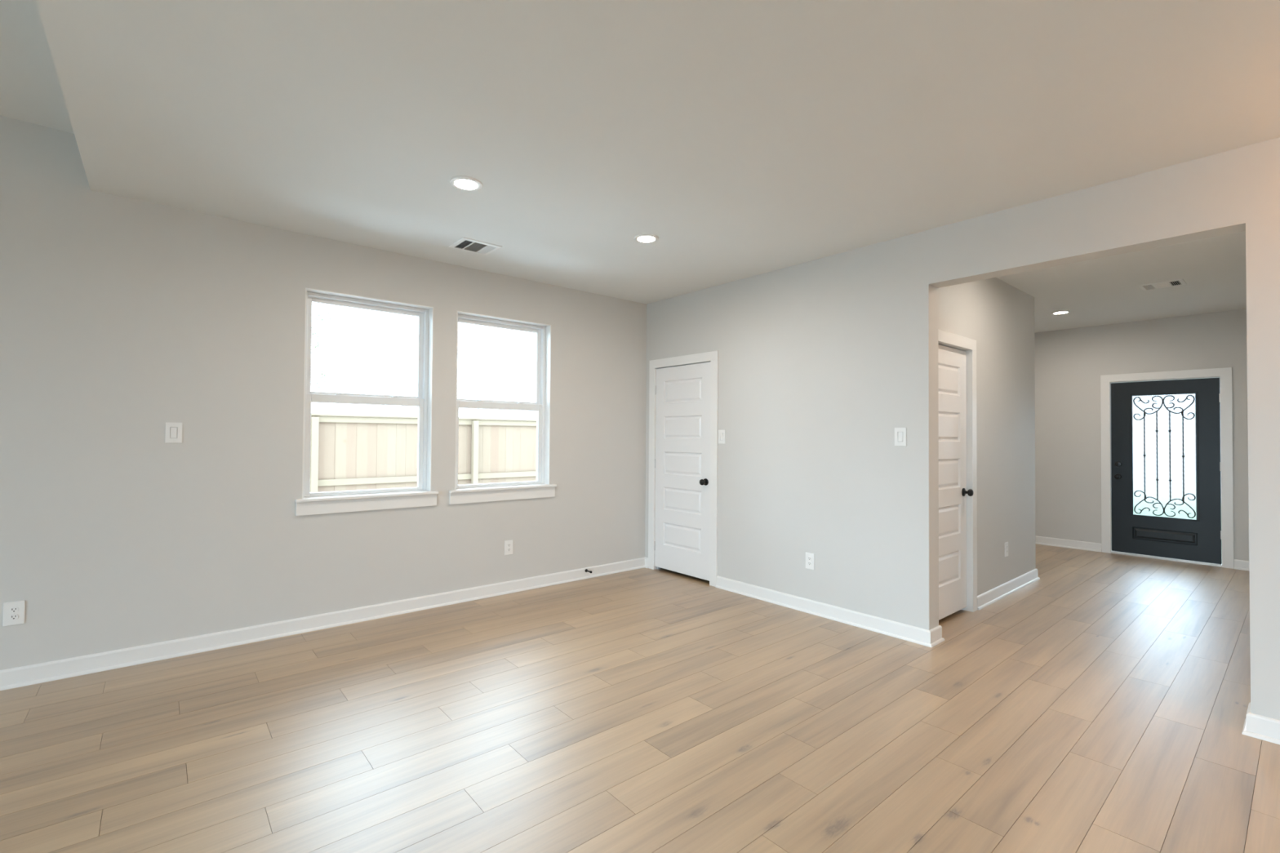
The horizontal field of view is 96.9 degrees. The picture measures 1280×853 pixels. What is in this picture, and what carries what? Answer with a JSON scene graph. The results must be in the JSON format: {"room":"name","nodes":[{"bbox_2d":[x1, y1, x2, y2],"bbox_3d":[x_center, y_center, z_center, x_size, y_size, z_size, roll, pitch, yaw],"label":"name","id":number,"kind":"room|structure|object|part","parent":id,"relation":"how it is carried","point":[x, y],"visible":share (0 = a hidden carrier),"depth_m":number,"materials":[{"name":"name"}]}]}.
{"room":"empty living room","nodes":[
{"label":"empty living room","id":0,"kind":"room"},
{"bbox_2d":[0,0,74,133],"bbox_3d":[-2.099,-1.871,-1.386,4.401,0.308,8.400,1,-1,-40],"label":"ceiling","id":1,"kind":"structure","parent":0,"point":[31,91],"depth_m":2.65,"materials":[{"name":"paint"}]},
{"bbox_2d":[0,115,646,670],"bbox_3d":[-1.443,-0.244,4.785,13.823,3.350,0.200,1,-1,-40],"label":"wall","id":2,"kind":"structure","parent":0,"point":[122,318],"depth_m":3.58,"materials":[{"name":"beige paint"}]},
{"bbox_2d":[2,600,25,626],"bbox_3d":[-3.343,0.998,3.028,0.079,0.124,0.008,1,-1,-40],"label":"power outlet","id":3,"kind":"object","parent":2,"relation":"attached to","point":[13,611],"visible":1,"depth_m":3.03,"materials":[{"name":"white plastic"}]},
{"bbox_2d":[8,613,18,620],"bbox_3d":[-3.342,1.018,3.025,0.034,0.027,0.002,1,-1,-40],"label":"socket","id":4,"kind":"object","parent":3,"relation":"attached to","point":[11,616],"depth_m":3.03,"materials":[{"name":"white plastic"}]},
{"bbox_2d":[8,607,18,613],"bbox_3d":[-3.341,0.979,3.026,0.034,0.027,0.002,1,-1,-40],"label":"socket","id":5,"kind":"object","parent":3,"relation":"attached to","point":[11,610],"depth_m":3.03,"materials":[{"name":"white plastic"}]},
{"bbox_2d":[164,422,182,443],"bbox_3d":[-2.844,0.037,3.459,0.079,0.124,0.010,1,-1,-40],"label":"light switch","id":6,"kind":"object","parent":2,"relation":"attached to","point":[175,437],"visible":1,"depth_m":3.46,"materials":[{"name":"white plastic"}]},
{"bbox_2d":[0,557,648,690],"bbox_3d":[-3.209,1.341,3.099,8.600,0.100,0.066,1,-1,-40],"label":"baseboard","id":7,"kind":"structure","parent":2,"relation":"attached to","point":[23,676],"depth_m":3.77,"materials":[{"name":"white paint"}]},
{"bbox_2d":[294,287,438,515],"bbox_3d":[-2.031,-0.168,4.260,0.977,1.572,0.240,1,-1,-40],"label":"window","id":8,"kind":"structure","parent":2,"relation":"in","point":[341,501],"depth_m":4.27,"materials":[{"name":"white paint"}]},
{"bbox_3d":[-2.056,0.135,4.274,0.826,0.723,0.034,1,-1,-40],"label":"sash","id":9,"kind":"part","parent":8,"relation":"part of","materials":[{"name":"clear glass"}]},
{"bbox_3d":[-2.074,-0.551,4.315,0.823,0.740,0.030,1,-1,-40],"label":"sash","id":10,"kind":"part","parent":8,"relation":"part of","materials":[{"name":"clear glass"}]},
{"bbox_3d":[-2.001,0.515,4.207,0.977,0.022,0.130,1,-1,-40],"label":"sill","id":11,"kind":"part","parent":8,"relation":"part of","materials":[{"name":"white paint"}]},
{"bbox_2d":[448,311,556,504],"bbox_3d":[-1.208,-0.151,4.956,0.991,1.572,0.240,1,-1,-40],"label":"window","id":12,"kind":"structure","parent":2,"relation":"in","point":[541,487],"depth_m":5.06,"materials":[{"name":"white paint"}]},
{"bbox_3d":[-1.250,-0.534,5.013,0.822,0.740,0.030,1,-1,-40],"label":"sash","id":13,"kind":"part","parent":12,"relation":"part of","materials":[{"name":"clear glass"}]},
{"bbox_3d":[-1.232,0.152,4.971,0.825,0.723,0.034,1,-1,-40],"label":"sash","id":14,"kind":"part","parent":12,"relation":"part of","materials":[{"name":"clear glass"}]},
{"bbox_3d":[-1.178,0.532,4.903,0.991,0.022,0.130,1,-1,-40],"label":"sill","id":15,"kind":"part","parent":12,"relation":"part of","materials":[{"name":"white paint"}]},
{"bbox_2d":[504,539,513,555],"bbox_3d":[-1.132,1.045,4.898,0.079,0.124,0.008,1,-1,-40],"label":"power outlet","id":16,"kind":"object","parent":2,"relation":"attached to","point":[508,544],"visible":1,"depth_m":4.89,"materials":[{"name":"white plastic"}]},
{"bbox_2d":[0,543,1279,852],"bbox_3d":[1.325,1.496,1.470,13.823,0.200,8.808,1,-1,-40],"label":"floor","id":17,"kind":"structure","parent":0,"point":[1100,704],"depth_m":2.60,"materials":[{"name":"brown wood"}]},
{"bbox_2d":[35,0,1279,333],"bbox_3d":[3.100,-1.614,3.010,9.222,0.607,8.400,1,-1,-40],"label":"ceiling","id":18,"kind":"structure","parent":0,"point":[751,138],"depth_m":2.46,"materials":[{"name":"paint"}]},
{"bbox_2d":[449,176,482,191],"bbox_3d":[-0.955,-1.332,3.114,0.172,0.009,0.172,1,-1,-40],"label":"recessed light","id":19,"kind":"object","parent":18,"relation":"in","point":[463,183],"visible":1,"depth_m":3.11,"materials":[{"name":"white plastic"}]},
{"bbox_2d":[454,179,477,188],"bbox_3d":[-0.955,-1.334,3.114,0.121,0.004,0.121,1,-1,-37],"label":"diffuser","id":20,"kind":"object","parent":19,"relation":"attached to","point":[459,184],"depth_m":3.11,"materials":[{"name":"white plastic"}]},
{"bbox_2d":[448,237,502,255],"bbox_3d":[-1.207,-1.316,4.158,0.294,0.010,0.264,1,-1,-40],"label":"ceiling vent","id":21,"kind":"object","parent":18,"relation":"in","point":[466,244],"visible":1,"depth_m":4.14,"materials":[{"name":"white metal"}]},
{"bbox_2d":[634,233,658,243],"bbox_3d":[0.044,-1.311,3.958,0.172,0.009,0.172,1,-1,-40],"label":"recessed light","id":22,"kind":"object","parent":18,"relation":"in","point":[644,237],"visible":1,"depth_m":3.94,"materials":[{"name":"white plastic"}]},
{"bbox_2d":[637,235,654,241],"bbox_3d":[0.044,-1.313,3.958,0.121,0.004,0.121,1,-1,-37],"label":"diffuser","id":23,"kind":"object","parent":22,"relation":"attached to","point":[640,238],"depth_m":3.96,"materials":[{"name":"white plastic"}]},
{"bbox_2d":[1051,310,1071,314],"bbox_3d":[4.593,-1.243,6.189,0.172,0.009,0.172,1,-1,-40],"label":"recessed light","id":24,"kind":"object","parent":18,"relation":"in","point":[1063,312],"visible":1,"depth_m":6.17,"materials":[{"name":"white plastic"}]},
{"bbox_2d":[1137,278,1186,290],"bbox_3d":[4.658,-1.261,5.059,0.264,0.010,0.294,1,-1,-40],"label":"ceiling vent","id":25,"kind":"object","parent":18,"relation":"in","point":[1175,282],"visible":1,"depth_m":5.04,"materials":[{"name":"white metal"}]},
{"bbox_2d":[644,137,1279,719],"bbox_3d":[2.831,0.056,2.765,0.149,2.743,8.400,1,-1,-40],"label":"wall","id":26,"kind":"structure","parent":0,"point":[820,361],"depth_m":3.95,"materials":[{"name":"beige paint"}]},
{"bbox_2d":[648,351,718,586],"bbox_3d":[0.436,0.385,5.533,0.215,2.142,0.939,1,-1,-40],"label":"door","id":27,"kind":"structure","parent":26,"relation":"in","point":[683,390],"depth_m":5.48,"materials":[{"name":"white paint"}]},
{"bbox_3d":[0.585,0.514,5.240,0.070,0.065,0.065,1,-1,-40],"label":"knob","id":28,"kind":"part","parent":27,"relation":"part of","materials":[{"name":"black metal"}]},
{"bbox_2d":[718,430,725,444],"bbox_3d":[0.737,0.092,5.117,0.010,0.124,0.079,1,-1,-40],"label":"light switch","id":29,"kind":"object","parent":26,"relation":"attached to","point":[721,436],"visible":1,"depth_m":5.11,"materials":[{"name":"white plastic"}]},
{"bbox_2d":[805,552,814,569],"bbox_3d":[1.320,1.046,4.405,0.008,0.124,0.079,1,-1,-40],"label":"power outlet","id":30,"kind":"object","parent":26,"relation":"attached to","point":[810,557],"visible":1,"depth_m":4.40,"materials":[{"name":"white plastic"}]},
{"bbox_2d":[715,575,944,647],"bbox_3d":[1.366,1.395,4.464,0.205,0.100,1.877,1,-1,-40],"label":"baseboard","id":31,"kind":"structure","parent":26,"relation":"attached to","point":[931,637],"depth_m":4.19,"materials":[{"name":"white paint"}]},
{"bbox_2d":[894,427,906,445],"bbox_3d":[1.782,0.070,3.882,0.010,0.124,0.079,1,-1,-40],"label":"light switch","id":32,"kind":"object","parent":26,"relation":"attached to","point":[900,433],"visible":1,"depth_m":3.88,"materials":[{"name":"white plastic"}]},
{"bbox_2d":[1234,559,1279,744],"bbox_3d":[5.872,1.398,2.735,4.851,0.100,4.447,1,-1,-40],"label":"baseboard","id":33,"kind":"structure","parent":26,"relation":"attached to","point":[1255,726],"depth_m":2.59,"materials":[{"name":"white paint"}]},
{"bbox_2d":[937,277,1035,595],"bbox_3d":[2.856,0.089,4.775,2.486,2.743,0.140,1,-1,-40],"label":"wall","id":34,"kind":"structure","parent":0,"point":[993,313],"depth_m":4.92,"materials":[{"name":"beige paint"}]},
{"bbox_2d":[937,328,977,620],"bbox_3d":[2.288,0.377,4.269,0.910,2.142,0.188,1,-1,-40],"label":"door","id":35,"kind":"structure","parent":34,"relation":"in","point":[957,354],"depth_m":4.37,"materials":[{"name":"white paint"}]},
{"bbox_3d":[2.557,0.514,4.418,0.065,0.065,0.070,1,-1,-40],"label":"knob","id":36,"kind":"part","parent":35,"relation":"part of","materials":[{"name":"black metal"}]},
{"bbox_2d":[1004,542,1008,556],"bbox_3d":[3.217,1.078,4.974,0.079,0.124,0.008,1,-1,-40],"label":"power outlet","id":37,"kind":"object","parent":34,"relation":"attached to","point":[1006,543],"visible":1,"depth_m":4.97,"materials":[{"name":"white plastic"}]},
{"bbox_2d":[977,535,1102,609],"bbox_3d":[3.636,1.440,6.250,3.722,0.100,1.597,1,-1,-40],"label":"baseboard","id":38,"kind":"structure","parent":34,"relation":"attached to","point":[984,599],"depth_m":5.27,"materials":[{"name":"white paint"}]},
{"bbox_2d":[1034,308,1248,560],"bbox_3d":[6.596,0.132,5.819,0.200,2.743,8.600,1,-1,-40],"label":"wall","id":39,"kind":"structure","parent":0,"point":[1070,364],"depth_m":6.91,"materials":[{"name":"beige paint"}]},
{"bbox_2d":[1100,367,1234,568],"bbox_3d":[5.983,0.443,6.476,0.258,2.133,1.102,1,-1,-40],"label":"door","id":40,"kind":"structure","parent":39,"relation":"in","point":[1167,491],"depth_m":6.41,"materials":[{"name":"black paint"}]},
{"bbox_3d":[5.655,0.594,6.715,0.070,0.065,0.065,1,-1,-40],"label":"knob","id":41,"kind":"part","parent":40,"relation":"part of","materials":[{"name":"black metal"}]},
{"bbox_2d":[1133,395,1195,518],"bbox_3d":[5.950,0.333,6.443,0.025,1.374,0.520,1,-1,-40],"label":"iron grille","id":42,"kind":"object","parent":40,"relation":"attached to","point":[1164,426],"depth_m":6.44,"materials":[{"name":"black metal"}]},
{"bbox_3d":[5.943,0.332,6.437,0.018,1.427,0.571,1,-1,-40],"label":"glazing frame","id":43,"kind":"part","parent":40,"relation":"part of","materials":[{"name":"black metal"}]},
{"bbox_3d":[5.963,0.333,6.454,0.006,1.411,0.555,1,-1,-40],"label":"glass pane","id":44,"kind":"part","parent":40,"relation":"part of","materials":[{"name":"clear glass"}]},
{"label":"outside","id":45,"kind":"structure","parent":0,"visible":0},
{"bbox_3d":[20.309,2.430,36.130,250.000,0.150,200.000,1,-1,-40],"label":"ground","id":46,"kind":"structure","parent":45,"visible":0},
{"bbox_2d":[310,413,537,492],"bbox_3d":[-3.569,0.772,9.121,17.610,1.870,0.162,1,-1,-40],"label":"wooden fence","id":47,"kind":"object","parent":46,"relation":"on","point":[348,452],"visible":0.16,"depth_m":8.95,"materials":[{"name":"brown wood"}]},
{"bbox_3d":[-4.679,0.774,8.134,0.090,1.820,0.089,1,-1,-40],"label":"post","id":48,"kind":"part","parent":47,"relation":"part of","materials":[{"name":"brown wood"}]},
{"bbox_3d":[-3.432,-0.085,9.283,17.000,0.092,0.039,1,-1,-40],"label":"rail","id":49,"kind":"part","parent":47,"relation":"part of","materials":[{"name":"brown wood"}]},
{"bbox_3d":[-3.438,0.846,9.267,17.000,0.090,0.039,1,-1,-40],"label":"rail","id":50,"kind":"part","parent":47,"relation":"part of","materials":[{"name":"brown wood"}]},
{"bbox_3d":[-2.828,0.812,9.700,0.090,1.820,0.089,1,-1,-40],"label":"post","id":51,"kind":"part","parent":47,"relation":"part of","materials":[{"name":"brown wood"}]},
{"bbox_2d":[311,402,537,419],"bbox_3d":[-11.447,0.347,21.070,22.800,3.004,9.002,1,-1,-40],"label":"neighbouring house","id":52,"kind":"structure","parent":46,"relation":"on","point":[316,407],"depth_m":19.46,"materials":[{"name":"white"}]}
]}

